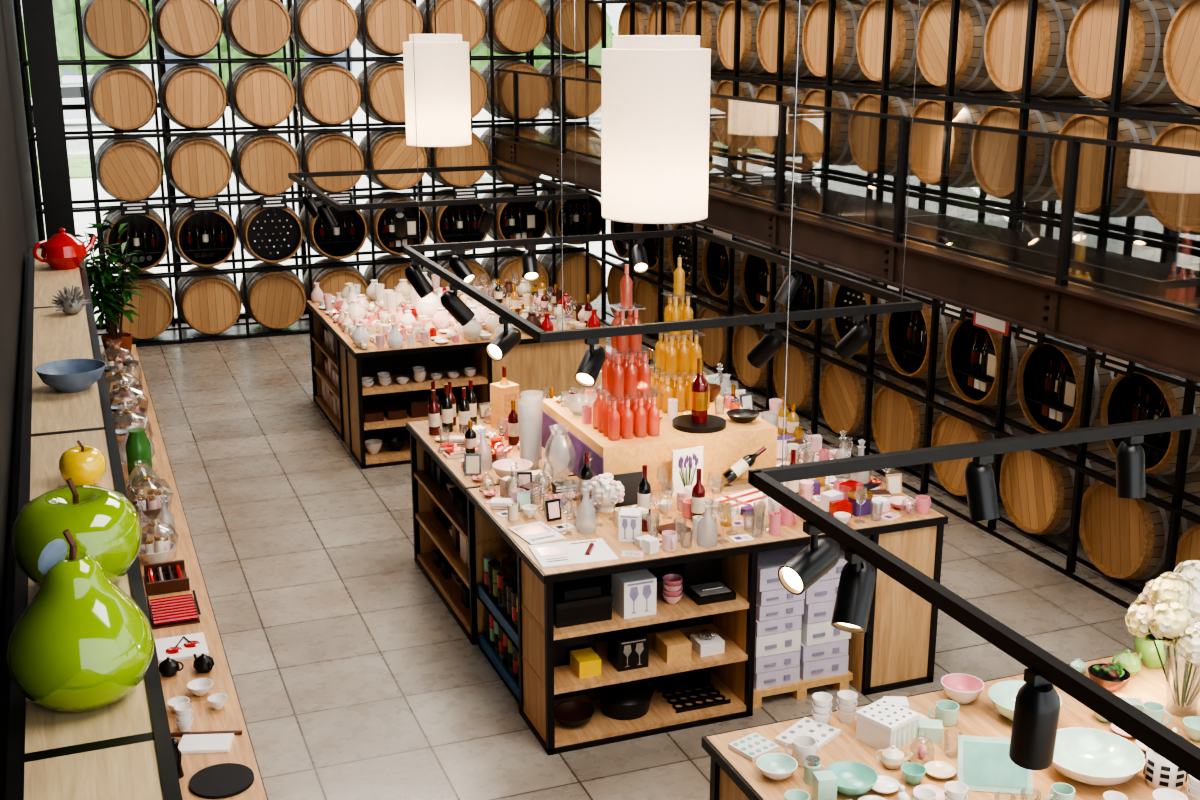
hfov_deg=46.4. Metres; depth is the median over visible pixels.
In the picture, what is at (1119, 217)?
glass railing
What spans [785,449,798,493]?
wine bottle
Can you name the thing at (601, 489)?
wine glass
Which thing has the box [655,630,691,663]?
gift box
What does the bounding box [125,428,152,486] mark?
carafe
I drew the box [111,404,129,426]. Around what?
glass storage jar
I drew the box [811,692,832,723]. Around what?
stacked cups
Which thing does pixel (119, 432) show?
glass storage jar
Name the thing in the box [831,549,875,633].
track spotlight
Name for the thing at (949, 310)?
chalkboard sign
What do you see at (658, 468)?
wine glass
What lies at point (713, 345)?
wine barrel
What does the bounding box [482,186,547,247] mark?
barrel
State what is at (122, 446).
glass vase
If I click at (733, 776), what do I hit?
display table
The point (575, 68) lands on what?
wine barrel
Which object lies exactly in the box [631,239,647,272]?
track spotlight
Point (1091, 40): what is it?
wine barrel
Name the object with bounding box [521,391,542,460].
glass vase
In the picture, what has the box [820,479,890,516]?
gift boxes
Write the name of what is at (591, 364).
track spotlight
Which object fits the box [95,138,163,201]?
wine barrel
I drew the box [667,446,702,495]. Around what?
card
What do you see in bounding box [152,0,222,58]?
wine barrel
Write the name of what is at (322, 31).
wine barrel
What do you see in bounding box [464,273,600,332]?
glassware
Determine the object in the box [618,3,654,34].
wine barrel
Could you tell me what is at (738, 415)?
serving bowl
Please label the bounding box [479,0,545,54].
wine barrel
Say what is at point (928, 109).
wine barrel
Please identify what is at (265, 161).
wine barrel
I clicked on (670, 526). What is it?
notebook
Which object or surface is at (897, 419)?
wine barrel
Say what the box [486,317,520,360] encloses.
track spotlight
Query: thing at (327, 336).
shelved homeware
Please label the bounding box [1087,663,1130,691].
bowl
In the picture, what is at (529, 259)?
track spotlight
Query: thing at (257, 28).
wine barrel
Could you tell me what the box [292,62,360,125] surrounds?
wine barrel
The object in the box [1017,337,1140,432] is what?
barrel
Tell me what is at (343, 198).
chalkboard sign
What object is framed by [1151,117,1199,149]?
wine barrel
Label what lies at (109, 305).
potted plant
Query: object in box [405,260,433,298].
track spotlight
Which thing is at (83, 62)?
rack
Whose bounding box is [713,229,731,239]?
poster
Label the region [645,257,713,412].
pyramid
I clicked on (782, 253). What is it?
chalkboard sign
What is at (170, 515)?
glass decanter
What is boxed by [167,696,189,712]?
bowl
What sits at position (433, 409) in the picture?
wine bottle
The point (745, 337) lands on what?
wine barrel
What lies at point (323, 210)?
track spotlight
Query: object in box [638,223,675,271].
barrel
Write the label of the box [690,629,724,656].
gift
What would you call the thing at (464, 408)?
wine bottle
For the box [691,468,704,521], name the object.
wine bottle
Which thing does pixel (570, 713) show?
bowl
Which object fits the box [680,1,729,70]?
wine barrel
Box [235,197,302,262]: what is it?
barrel
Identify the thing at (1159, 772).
cup
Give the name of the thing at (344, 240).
barrel
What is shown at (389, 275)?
wine barrel
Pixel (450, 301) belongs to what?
track spotlight
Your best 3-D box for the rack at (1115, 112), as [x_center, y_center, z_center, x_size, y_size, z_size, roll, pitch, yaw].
[2.786,-1.734,11.244,1.095,4.700,13.619,-6,16,-20]
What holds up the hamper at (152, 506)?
on the display shelf at (230, 717)
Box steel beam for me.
[492,136,1199,382]
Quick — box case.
[683,558,735,604]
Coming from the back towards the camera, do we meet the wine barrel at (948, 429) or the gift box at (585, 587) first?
the wine barrel at (948, 429)
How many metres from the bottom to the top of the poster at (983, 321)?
0.220 m
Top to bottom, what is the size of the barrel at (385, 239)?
0.741 m
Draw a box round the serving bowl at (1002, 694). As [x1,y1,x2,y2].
[988,680,1061,721]
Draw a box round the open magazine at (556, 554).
[528,538,618,567]
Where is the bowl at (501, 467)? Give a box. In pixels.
[492,458,531,477]
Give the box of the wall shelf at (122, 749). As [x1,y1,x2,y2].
[0,248,182,799]
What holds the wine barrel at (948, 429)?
on the rack at (1115, 112)
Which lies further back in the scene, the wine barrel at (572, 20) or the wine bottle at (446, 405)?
the wine barrel at (572, 20)
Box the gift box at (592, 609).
[553,577,612,627]
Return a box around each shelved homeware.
[320,321,339,419]
[424,451,469,607]
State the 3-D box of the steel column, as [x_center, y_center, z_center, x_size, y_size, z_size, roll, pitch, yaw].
[-4.337,-2.144,11.037,0.220,5.600,0.200,-6,16,-20]
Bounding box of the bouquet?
[1125,560,1199,716]
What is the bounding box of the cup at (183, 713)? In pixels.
[174,702,193,731]
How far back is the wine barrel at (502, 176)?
17.23 m
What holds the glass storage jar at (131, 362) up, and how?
on the display shelf at (230, 717)
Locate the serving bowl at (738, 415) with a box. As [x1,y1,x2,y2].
[726,409,759,422]
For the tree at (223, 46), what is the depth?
30.34 m
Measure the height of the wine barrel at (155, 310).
0.740 m
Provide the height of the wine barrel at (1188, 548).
0.741 m
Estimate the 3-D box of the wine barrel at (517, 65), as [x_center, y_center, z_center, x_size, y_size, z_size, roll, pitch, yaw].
[-1.112,-3.844,17.350,0.741,0.741,0.900,-6,16,-20]
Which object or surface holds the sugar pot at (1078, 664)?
on the display table
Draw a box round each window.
[13,0,606,328]
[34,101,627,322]
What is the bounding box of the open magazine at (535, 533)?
[508,521,565,544]
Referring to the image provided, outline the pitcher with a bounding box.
[1111,649,1141,676]
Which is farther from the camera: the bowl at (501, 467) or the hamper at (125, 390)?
the hamper at (125, 390)
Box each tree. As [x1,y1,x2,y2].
[22,16,67,97]
[52,0,155,134]
[203,0,309,129]
[471,0,614,73]
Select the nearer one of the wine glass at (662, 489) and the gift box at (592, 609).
the gift box at (592, 609)
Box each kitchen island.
[305,286,605,468]
[406,391,947,754]
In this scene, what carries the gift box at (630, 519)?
on the kitchen island at (896, 650)
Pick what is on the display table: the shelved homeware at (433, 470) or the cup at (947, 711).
the cup at (947, 711)
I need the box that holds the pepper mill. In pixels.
[171,737,183,778]
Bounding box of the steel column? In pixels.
[21,0,75,239]
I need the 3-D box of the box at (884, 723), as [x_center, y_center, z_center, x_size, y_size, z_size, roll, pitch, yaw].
[1.089,1.237,5.313,0.175,0.116,0.170,-13,20,-39]
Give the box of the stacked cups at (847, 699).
[837,690,857,723]
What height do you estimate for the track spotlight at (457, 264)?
0.238 m
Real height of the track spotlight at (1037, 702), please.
0.246 m
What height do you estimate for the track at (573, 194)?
3.450 m
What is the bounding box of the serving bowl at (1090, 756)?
[1051,727,1145,785]
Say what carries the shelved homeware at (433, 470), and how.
on the kitchen island at (896, 650)
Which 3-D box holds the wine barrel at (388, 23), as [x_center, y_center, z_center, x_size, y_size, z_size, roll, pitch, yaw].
[-2.528,-4.457,16.598,0.741,0.741,0.900,-6,16,-20]
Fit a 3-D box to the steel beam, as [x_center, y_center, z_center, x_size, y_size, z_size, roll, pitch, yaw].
[1.847,-1.320,10.604,1.180,0.270,14.400,-6,16,-20]
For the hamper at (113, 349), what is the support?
on the display shelf at (230, 717)
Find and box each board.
[155,632,208,662]
[171,730,241,753]
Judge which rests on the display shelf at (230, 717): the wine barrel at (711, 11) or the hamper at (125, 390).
the hamper at (125, 390)
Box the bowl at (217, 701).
[207,693,227,709]
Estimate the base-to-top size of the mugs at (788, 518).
0.090 m
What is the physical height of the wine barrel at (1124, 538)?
0.741 m
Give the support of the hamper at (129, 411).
on the display shelf at (230, 717)
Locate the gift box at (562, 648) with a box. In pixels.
[554,634,595,666]
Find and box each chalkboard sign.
[120,201,148,217]
[191,198,218,213]
[260,195,286,210]
[326,192,352,205]
[453,186,477,198]
[513,184,536,195]
[693,223,706,231]
[778,249,794,259]
[883,283,904,295]
[941,302,966,321]
[1015,325,1044,347]
[1100,353,1134,376]
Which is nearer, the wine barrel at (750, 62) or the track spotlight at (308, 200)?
the track spotlight at (308, 200)
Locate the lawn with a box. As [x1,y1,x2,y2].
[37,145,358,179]
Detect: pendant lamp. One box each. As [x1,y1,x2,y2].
[403,0,470,146]
[602,0,710,223]
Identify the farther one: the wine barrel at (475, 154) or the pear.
the wine barrel at (475, 154)
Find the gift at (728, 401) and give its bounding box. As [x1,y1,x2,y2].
[552,349,739,423]
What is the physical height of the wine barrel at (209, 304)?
0.741 m
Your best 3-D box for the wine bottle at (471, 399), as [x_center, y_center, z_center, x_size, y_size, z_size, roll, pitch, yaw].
[-0.864,0.016,9.386,0.076,0.310,0.076,-6,16,-20]
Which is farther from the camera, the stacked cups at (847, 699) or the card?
the card
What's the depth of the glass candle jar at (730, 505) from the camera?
7.58 m
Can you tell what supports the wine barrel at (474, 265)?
on the rack at (83, 62)
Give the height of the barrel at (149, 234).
0.741 m
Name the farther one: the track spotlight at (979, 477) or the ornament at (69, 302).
the ornament at (69, 302)
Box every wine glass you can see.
[566,481,577,518]
[591,487,603,526]
[656,466,668,484]
[661,480,673,518]
[707,472,719,510]
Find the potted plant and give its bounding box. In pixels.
[76,209,144,361]
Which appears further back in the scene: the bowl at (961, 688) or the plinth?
the plinth
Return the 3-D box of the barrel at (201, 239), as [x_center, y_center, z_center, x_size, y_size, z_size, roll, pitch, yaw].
[-4.663,-1.960,16.438,0.741,0.741,0.900,-6,16,-20]
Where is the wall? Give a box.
[0,0,39,688]
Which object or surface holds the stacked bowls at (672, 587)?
on the kitchen island at (896, 650)
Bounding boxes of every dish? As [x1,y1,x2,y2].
[473,442,512,458]
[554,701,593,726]
[888,496,914,508]
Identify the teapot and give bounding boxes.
[33,227,96,269]
[159,657,183,676]
[193,653,213,672]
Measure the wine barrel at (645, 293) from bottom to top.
0.741 m
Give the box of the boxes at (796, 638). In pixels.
[754,545,850,689]
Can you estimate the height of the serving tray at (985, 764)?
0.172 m
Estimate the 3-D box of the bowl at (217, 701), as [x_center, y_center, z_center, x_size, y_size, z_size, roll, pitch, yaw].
[-1.749,1.385,6.407,0.090,0.050,0.090,-6,16,-20]
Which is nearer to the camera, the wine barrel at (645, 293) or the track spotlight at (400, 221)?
the track spotlight at (400, 221)
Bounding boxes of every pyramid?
[589,264,663,440]
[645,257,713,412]
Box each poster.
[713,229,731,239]
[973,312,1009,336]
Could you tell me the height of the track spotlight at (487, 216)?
0.248 m
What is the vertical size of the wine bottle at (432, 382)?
0.320 m
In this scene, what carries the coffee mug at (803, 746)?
on the display table
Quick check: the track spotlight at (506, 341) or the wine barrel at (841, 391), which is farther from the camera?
the wine barrel at (841, 391)
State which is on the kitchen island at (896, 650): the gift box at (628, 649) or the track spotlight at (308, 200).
the gift box at (628, 649)
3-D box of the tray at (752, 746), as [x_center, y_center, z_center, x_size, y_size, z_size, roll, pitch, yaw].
[0.578,1.302,5.258,0.140,0.020,0.130,-12,19,-37]
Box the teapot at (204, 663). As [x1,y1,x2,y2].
[193,653,213,672]
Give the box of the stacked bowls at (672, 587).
[662,574,682,603]
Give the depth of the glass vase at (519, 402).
8.44 m
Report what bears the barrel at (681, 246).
on the rack at (1115, 112)
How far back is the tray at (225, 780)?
5.77 m
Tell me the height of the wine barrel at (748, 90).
0.739 m
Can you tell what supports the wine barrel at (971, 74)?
on the rack at (1115, 112)
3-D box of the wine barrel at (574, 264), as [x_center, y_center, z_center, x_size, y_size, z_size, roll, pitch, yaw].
[-0.399,-1.635,18.237,0.741,0.741,0.900,-6,16,-20]
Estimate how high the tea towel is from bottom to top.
0.027 m
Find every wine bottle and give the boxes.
[428,380,438,406]
[428,390,439,435]
[441,384,452,432]
[448,381,455,425]
[459,388,469,432]
[466,380,476,423]
[580,452,592,504]
[637,465,650,514]
[691,358,707,422]
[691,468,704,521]
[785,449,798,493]
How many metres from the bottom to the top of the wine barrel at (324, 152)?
0.741 m
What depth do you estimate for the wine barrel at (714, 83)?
14.56 m
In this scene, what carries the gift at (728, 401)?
on the kitchen island at (896, 650)
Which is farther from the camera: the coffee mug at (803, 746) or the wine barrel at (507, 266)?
the wine barrel at (507, 266)
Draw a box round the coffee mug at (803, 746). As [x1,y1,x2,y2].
[784,735,816,766]
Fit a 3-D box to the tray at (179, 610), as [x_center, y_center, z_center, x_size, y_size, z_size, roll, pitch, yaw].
[-2.256,1.108,7.406,0.252,0.056,0.320,-6,16,-20]
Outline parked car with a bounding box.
[31,82,95,126]
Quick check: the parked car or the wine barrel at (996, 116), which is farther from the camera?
the parked car
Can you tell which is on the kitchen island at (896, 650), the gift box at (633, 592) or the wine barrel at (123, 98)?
the gift box at (633, 592)
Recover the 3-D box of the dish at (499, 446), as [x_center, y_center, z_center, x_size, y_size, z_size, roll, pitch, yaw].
[-0.654,0.324,8.665,0.243,0.066,0.249,-6,16,-20]
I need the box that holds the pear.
[7,529,153,711]
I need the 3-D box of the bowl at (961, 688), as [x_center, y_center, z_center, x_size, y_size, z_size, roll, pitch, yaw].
[1.456,1.171,5.629,0.170,0.075,0.170,-6,16,-20]
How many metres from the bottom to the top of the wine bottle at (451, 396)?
0.300 m
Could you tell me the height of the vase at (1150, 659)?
0.200 m
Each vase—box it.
[118,426,154,464]
[126,460,159,498]
[415,292,441,324]
[517,399,539,469]
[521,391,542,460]
[542,428,575,481]
[1134,636,1163,668]
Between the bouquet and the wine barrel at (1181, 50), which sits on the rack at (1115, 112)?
the wine barrel at (1181, 50)
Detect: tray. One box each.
[146,590,200,629]
[189,763,253,798]
[728,733,778,761]
[774,717,840,750]
[958,735,1032,794]
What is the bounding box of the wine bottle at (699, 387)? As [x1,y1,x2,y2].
[691,358,707,422]
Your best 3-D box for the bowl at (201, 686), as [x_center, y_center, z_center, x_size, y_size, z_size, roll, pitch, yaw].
[-1.866,1.349,6.539,0.120,0.050,0.120,-6,16,-20]
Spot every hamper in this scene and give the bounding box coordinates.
[102,341,135,377]
[106,367,142,405]
[109,381,147,425]
[113,405,152,451]
[126,471,172,523]
[138,517,178,564]
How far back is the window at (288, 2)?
16.83 m
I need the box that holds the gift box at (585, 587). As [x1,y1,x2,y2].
[553,577,600,600]
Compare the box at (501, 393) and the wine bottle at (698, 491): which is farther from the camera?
the box at (501, 393)
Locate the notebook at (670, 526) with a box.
[653,521,690,534]
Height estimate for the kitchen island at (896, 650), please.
1.000 m
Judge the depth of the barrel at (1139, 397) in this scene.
8.95 m
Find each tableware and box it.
[362,366,475,453]
[785,653,1199,799]
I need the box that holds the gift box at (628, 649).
[608,627,648,671]
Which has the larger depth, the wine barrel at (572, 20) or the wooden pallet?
the wine barrel at (572, 20)
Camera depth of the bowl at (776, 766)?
5.10 m
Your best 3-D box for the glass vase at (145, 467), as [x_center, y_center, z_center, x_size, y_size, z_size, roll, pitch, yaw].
[-2.977,0.529,9.126,0.208,0.260,0.208,-6,16,-20]
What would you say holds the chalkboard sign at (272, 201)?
attached to the rack at (83, 62)
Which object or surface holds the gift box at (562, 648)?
on the kitchen island at (896, 650)
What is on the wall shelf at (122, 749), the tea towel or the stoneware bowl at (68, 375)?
the stoneware bowl at (68, 375)
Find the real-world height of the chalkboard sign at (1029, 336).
0.190 m
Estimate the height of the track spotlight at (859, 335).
0.246 m
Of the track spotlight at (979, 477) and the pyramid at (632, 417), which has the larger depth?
the pyramid at (632, 417)
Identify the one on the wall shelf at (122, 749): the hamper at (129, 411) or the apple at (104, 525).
the apple at (104, 525)
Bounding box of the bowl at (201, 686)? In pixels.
[187,678,212,695]
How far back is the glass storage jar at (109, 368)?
11.68 m
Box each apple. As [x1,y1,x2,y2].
[12,478,141,586]
[59,440,105,485]
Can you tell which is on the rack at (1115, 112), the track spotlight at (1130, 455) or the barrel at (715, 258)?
the barrel at (715, 258)
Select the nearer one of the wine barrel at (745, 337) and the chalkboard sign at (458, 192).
the wine barrel at (745, 337)
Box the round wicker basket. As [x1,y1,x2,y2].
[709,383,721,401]
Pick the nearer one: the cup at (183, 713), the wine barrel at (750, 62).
the cup at (183, 713)
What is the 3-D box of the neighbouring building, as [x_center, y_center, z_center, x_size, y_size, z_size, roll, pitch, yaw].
[3.554,-8.396,31.352,90.000,7.120,98.000,-6,16,-20]
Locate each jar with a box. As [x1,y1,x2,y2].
[104,366,121,391]
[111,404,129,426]
[115,428,129,462]
[122,360,142,382]
[720,503,731,526]
[803,755,820,784]
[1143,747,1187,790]
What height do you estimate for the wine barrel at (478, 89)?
0.741 m
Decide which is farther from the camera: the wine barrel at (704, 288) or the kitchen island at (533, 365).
the wine barrel at (704, 288)
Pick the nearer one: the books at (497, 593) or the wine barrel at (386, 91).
the books at (497, 593)
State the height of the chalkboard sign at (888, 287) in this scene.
0.190 m
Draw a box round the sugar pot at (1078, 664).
[1070,658,1086,673]
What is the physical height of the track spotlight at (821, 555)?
0.210 m
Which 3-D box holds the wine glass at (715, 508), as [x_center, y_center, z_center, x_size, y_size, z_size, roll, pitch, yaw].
[0.629,0.509,7.784,0.070,0.210,0.069,-6,16,-20]
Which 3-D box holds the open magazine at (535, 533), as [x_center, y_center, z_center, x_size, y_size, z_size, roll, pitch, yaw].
[-0.338,0.707,7.441,0.200,0.009,0.280,-9,18,-29]
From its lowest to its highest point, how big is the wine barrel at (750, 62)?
0.741 m
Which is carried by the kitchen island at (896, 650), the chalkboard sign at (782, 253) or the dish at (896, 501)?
the dish at (896, 501)
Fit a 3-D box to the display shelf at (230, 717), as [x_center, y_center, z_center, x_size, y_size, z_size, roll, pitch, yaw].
[-2.450,1.302,7.937,0.430,0.600,12.400,-6,16,-20]
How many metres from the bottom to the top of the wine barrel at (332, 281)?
0.741 m
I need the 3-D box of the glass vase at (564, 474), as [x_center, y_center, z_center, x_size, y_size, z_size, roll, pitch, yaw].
[-0.238,0.322,8.220,0.200,0.340,0.200,-6,16,-20]
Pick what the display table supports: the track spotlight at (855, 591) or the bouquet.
the bouquet
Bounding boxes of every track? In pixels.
[288,0,588,210]
[402,0,922,342]
[748,0,1199,780]
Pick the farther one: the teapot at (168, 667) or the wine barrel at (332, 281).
the wine barrel at (332, 281)
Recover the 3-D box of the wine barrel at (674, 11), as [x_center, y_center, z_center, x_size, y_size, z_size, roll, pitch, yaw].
[1.053,-4.025,15.349,0.900,0.740,0.740,-6,16,-20]
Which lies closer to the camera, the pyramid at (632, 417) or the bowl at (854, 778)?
the bowl at (854, 778)
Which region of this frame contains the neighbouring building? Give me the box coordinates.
[21,0,625,95]
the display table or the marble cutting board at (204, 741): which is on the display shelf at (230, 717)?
the marble cutting board at (204, 741)
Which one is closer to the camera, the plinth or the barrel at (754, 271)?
the plinth
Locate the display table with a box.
[702,651,1199,799]
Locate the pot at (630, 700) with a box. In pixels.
[590,680,658,719]
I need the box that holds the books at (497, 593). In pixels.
[478,551,518,702]
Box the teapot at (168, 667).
[159,657,183,676]
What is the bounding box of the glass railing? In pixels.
[495,69,1199,314]
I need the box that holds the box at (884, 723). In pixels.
[855,698,919,749]
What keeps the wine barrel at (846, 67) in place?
on the rack at (1115, 112)
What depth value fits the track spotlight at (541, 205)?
12.92 m
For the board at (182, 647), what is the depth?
6.99 m
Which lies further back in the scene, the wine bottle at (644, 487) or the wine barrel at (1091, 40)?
the wine barrel at (1091, 40)
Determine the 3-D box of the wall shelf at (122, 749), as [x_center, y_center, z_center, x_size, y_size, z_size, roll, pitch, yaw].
[-2.199,1.050,6.012,0.370,2.105,8.920,-6,16,-20]
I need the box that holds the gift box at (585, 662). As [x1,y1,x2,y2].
[570,647,600,678]
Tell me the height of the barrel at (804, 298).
0.741 m
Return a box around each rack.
[16,0,588,346]
[585,0,1199,608]
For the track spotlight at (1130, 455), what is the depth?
5.22 m
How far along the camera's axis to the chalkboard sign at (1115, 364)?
8.76 m
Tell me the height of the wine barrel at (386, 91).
0.740 m
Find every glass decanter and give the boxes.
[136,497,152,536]
[156,494,175,536]
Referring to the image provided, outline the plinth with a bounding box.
[542,386,777,490]
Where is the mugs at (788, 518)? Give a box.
[768,495,816,525]
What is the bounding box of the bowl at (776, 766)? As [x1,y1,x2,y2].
[756,753,797,779]
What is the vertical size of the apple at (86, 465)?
0.162 m
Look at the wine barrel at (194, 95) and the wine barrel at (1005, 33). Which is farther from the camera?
the wine barrel at (194, 95)
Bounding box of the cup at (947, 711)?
[928,700,958,725]
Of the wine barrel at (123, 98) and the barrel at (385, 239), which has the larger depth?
the barrel at (385, 239)
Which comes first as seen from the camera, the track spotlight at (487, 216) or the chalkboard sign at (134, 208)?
the track spotlight at (487, 216)
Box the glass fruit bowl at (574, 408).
[564,395,595,415]
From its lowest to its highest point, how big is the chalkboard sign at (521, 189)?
0.180 m
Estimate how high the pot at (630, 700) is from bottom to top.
0.170 m
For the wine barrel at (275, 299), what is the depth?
16.55 m
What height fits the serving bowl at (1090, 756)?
0.090 m
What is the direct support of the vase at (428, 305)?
on the kitchen island at (533, 365)
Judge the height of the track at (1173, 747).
3.450 m
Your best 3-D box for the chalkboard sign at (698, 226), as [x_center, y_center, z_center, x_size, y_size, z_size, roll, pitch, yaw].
[1.027,-1.762,14.306,0.040,0.190,0.280,-6,16,-20]
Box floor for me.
[97,292,1154,799]
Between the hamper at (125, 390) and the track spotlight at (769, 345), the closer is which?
the track spotlight at (769, 345)
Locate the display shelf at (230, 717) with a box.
[100,344,267,799]
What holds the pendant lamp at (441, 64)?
hanging from the ceiling
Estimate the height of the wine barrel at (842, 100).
0.740 m
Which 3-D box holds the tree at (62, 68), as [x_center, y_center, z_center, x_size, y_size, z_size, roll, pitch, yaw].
[-12.053,-5.688,27.811,2.952,3.776,2.620,-6,16,-20]
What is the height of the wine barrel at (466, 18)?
0.753 m
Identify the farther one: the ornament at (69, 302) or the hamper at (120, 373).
the hamper at (120, 373)
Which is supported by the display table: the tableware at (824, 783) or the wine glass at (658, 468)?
the tableware at (824, 783)
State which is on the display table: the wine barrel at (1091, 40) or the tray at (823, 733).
the tray at (823, 733)
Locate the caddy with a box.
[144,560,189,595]
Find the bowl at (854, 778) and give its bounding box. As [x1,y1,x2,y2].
[824,761,877,795]
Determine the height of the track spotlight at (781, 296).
0.251 m
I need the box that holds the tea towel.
[714,488,767,512]
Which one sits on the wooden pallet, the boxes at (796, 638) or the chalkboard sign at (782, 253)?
the boxes at (796, 638)
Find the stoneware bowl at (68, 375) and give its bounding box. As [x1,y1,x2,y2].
[35,359,105,392]
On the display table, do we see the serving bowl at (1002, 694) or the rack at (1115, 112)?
the serving bowl at (1002, 694)
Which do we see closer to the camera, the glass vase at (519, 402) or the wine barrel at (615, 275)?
the glass vase at (519, 402)
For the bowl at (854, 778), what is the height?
0.060 m
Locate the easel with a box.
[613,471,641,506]
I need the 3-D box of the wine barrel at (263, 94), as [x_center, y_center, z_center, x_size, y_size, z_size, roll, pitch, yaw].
[-3.956,-3.553,16.293,0.741,0.741,0.900,-6,16,-20]
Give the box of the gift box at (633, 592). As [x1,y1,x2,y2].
[611,569,656,618]
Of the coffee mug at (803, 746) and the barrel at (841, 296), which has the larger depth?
the barrel at (841, 296)
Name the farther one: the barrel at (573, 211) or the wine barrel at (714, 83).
the barrel at (573, 211)
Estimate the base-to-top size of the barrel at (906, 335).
0.741 m
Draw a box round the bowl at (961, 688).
[941,673,983,703]
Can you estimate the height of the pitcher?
0.111 m
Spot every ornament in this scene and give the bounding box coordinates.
[52,285,90,313]
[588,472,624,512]
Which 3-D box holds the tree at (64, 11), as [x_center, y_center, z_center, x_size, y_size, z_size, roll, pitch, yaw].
[-15.427,-11.269,44.033,4.332,5.934,4.728,-6,16,-20]
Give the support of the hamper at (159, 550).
on the display shelf at (230, 717)
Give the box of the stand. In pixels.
[672,414,725,433]
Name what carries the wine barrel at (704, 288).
on the rack at (1115, 112)
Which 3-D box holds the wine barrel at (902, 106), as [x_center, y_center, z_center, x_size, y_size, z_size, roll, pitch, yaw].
[2.626,-2.242,11.656,0.900,0.741,0.741,-6,16,-20]
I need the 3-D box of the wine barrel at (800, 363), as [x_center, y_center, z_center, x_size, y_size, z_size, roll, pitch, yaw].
[2.194,-0.280,13.310,0.900,0.741,0.741,-6,16,-20]
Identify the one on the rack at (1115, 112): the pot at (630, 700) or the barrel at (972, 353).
the barrel at (972, 353)
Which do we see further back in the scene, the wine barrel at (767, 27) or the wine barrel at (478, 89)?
the wine barrel at (478, 89)
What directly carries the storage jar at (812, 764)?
on the display table
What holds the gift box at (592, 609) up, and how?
on the kitchen island at (896, 650)
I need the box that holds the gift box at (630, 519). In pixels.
[619,508,641,541]
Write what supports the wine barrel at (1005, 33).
on the rack at (1115, 112)
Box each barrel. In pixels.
[81,0,151,58]
[88,65,157,131]
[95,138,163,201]
[103,209,168,270]
[111,270,174,338]
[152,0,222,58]
[158,64,226,129]
[163,132,231,198]
[169,201,236,266]
[174,266,241,333]
[221,0,290,57]
[226,63,294,127]
[230,130,298,195]
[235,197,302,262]
[239,262,306,328]
[289,0,357,56]
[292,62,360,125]
[296,128,363,192]
[299,196,366,258]
[303,258,367,300]
[354,0,422,56]
[356,61,405,123]
[359,126,426,189]
[361,191,428,255]
[364,254,423,289]
[418,0,484,50]
[422,189,487,251]
[423,251,490,291]
[424,131,487,186]
[470,65,486,118]
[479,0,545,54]
[479,60,539,117]
[480,128,541,184]
[481,247,548,293]
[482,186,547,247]
[537,244,600,305]
[538,59,600,79]
[539,0,600,54]
[539,184,600,244]
[607,262,669,319]
[610,221,638,257]
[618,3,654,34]
[634,272,700,333]
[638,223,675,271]
[647,2,689,34]
[664,285,727,350]
[668,223,712,284]
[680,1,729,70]
[697,299,748,368]
[702,236,759,299]
[710,70,761,93]
[714,73,792,97]
[717,0,771,73]
[732,322,809,388]
[740,244,803,313]
[754,77,841,103]
[756,0,817,76]
[773,333,858,410]
[783,258,853,333]
[801,81,900,109]
[802,0,872,80]
[819,354,900,435]
[829,274,910,354]
[852,85,960,116]
[856,0,932,85]
[871,377,962,463]
[883,292,973,377]
[910,90,1020,123]
[916,0,1001,90]
[931,404,1034,496]
[945,316,1052,404]
[977,96,1109,133]
[984,0,1086,96]
[999,440,1115,534]
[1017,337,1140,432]
[1058,103,1199,144]
[1066,0,1186,104]
[1079,471,1199,579]
[1101,365,1199,473]
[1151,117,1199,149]
[1163,0,1199,107]
[1175,524,1199,571]
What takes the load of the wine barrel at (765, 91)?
on the rack at (1115, 112)
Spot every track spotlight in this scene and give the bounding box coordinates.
[302,191,318,218]
[317,200,337,229]
[394,208,407,237]
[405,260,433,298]
[440,284,474,325]
[449,249,475,283]
[477,204,493,232]
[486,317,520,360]
[522,245,538,280]
[534,184,552,211]
[575,338,605,386]
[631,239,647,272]
[747,323,782,367]
[774,267,801,306]
[778,522,840,594]
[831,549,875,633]
[835,315,871,359]
[964,455,999,520]
[1009,668,1059,769]
[1116,435,1145,497]
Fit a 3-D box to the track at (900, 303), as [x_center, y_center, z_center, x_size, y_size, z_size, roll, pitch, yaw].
[0.203,-2.389,7.873,2.136,3.450,2.836,-6,16,-20]
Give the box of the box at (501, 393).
[490,366,518,428]
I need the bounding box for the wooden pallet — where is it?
[753,670,852,708]
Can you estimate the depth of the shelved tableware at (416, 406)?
11.88 m

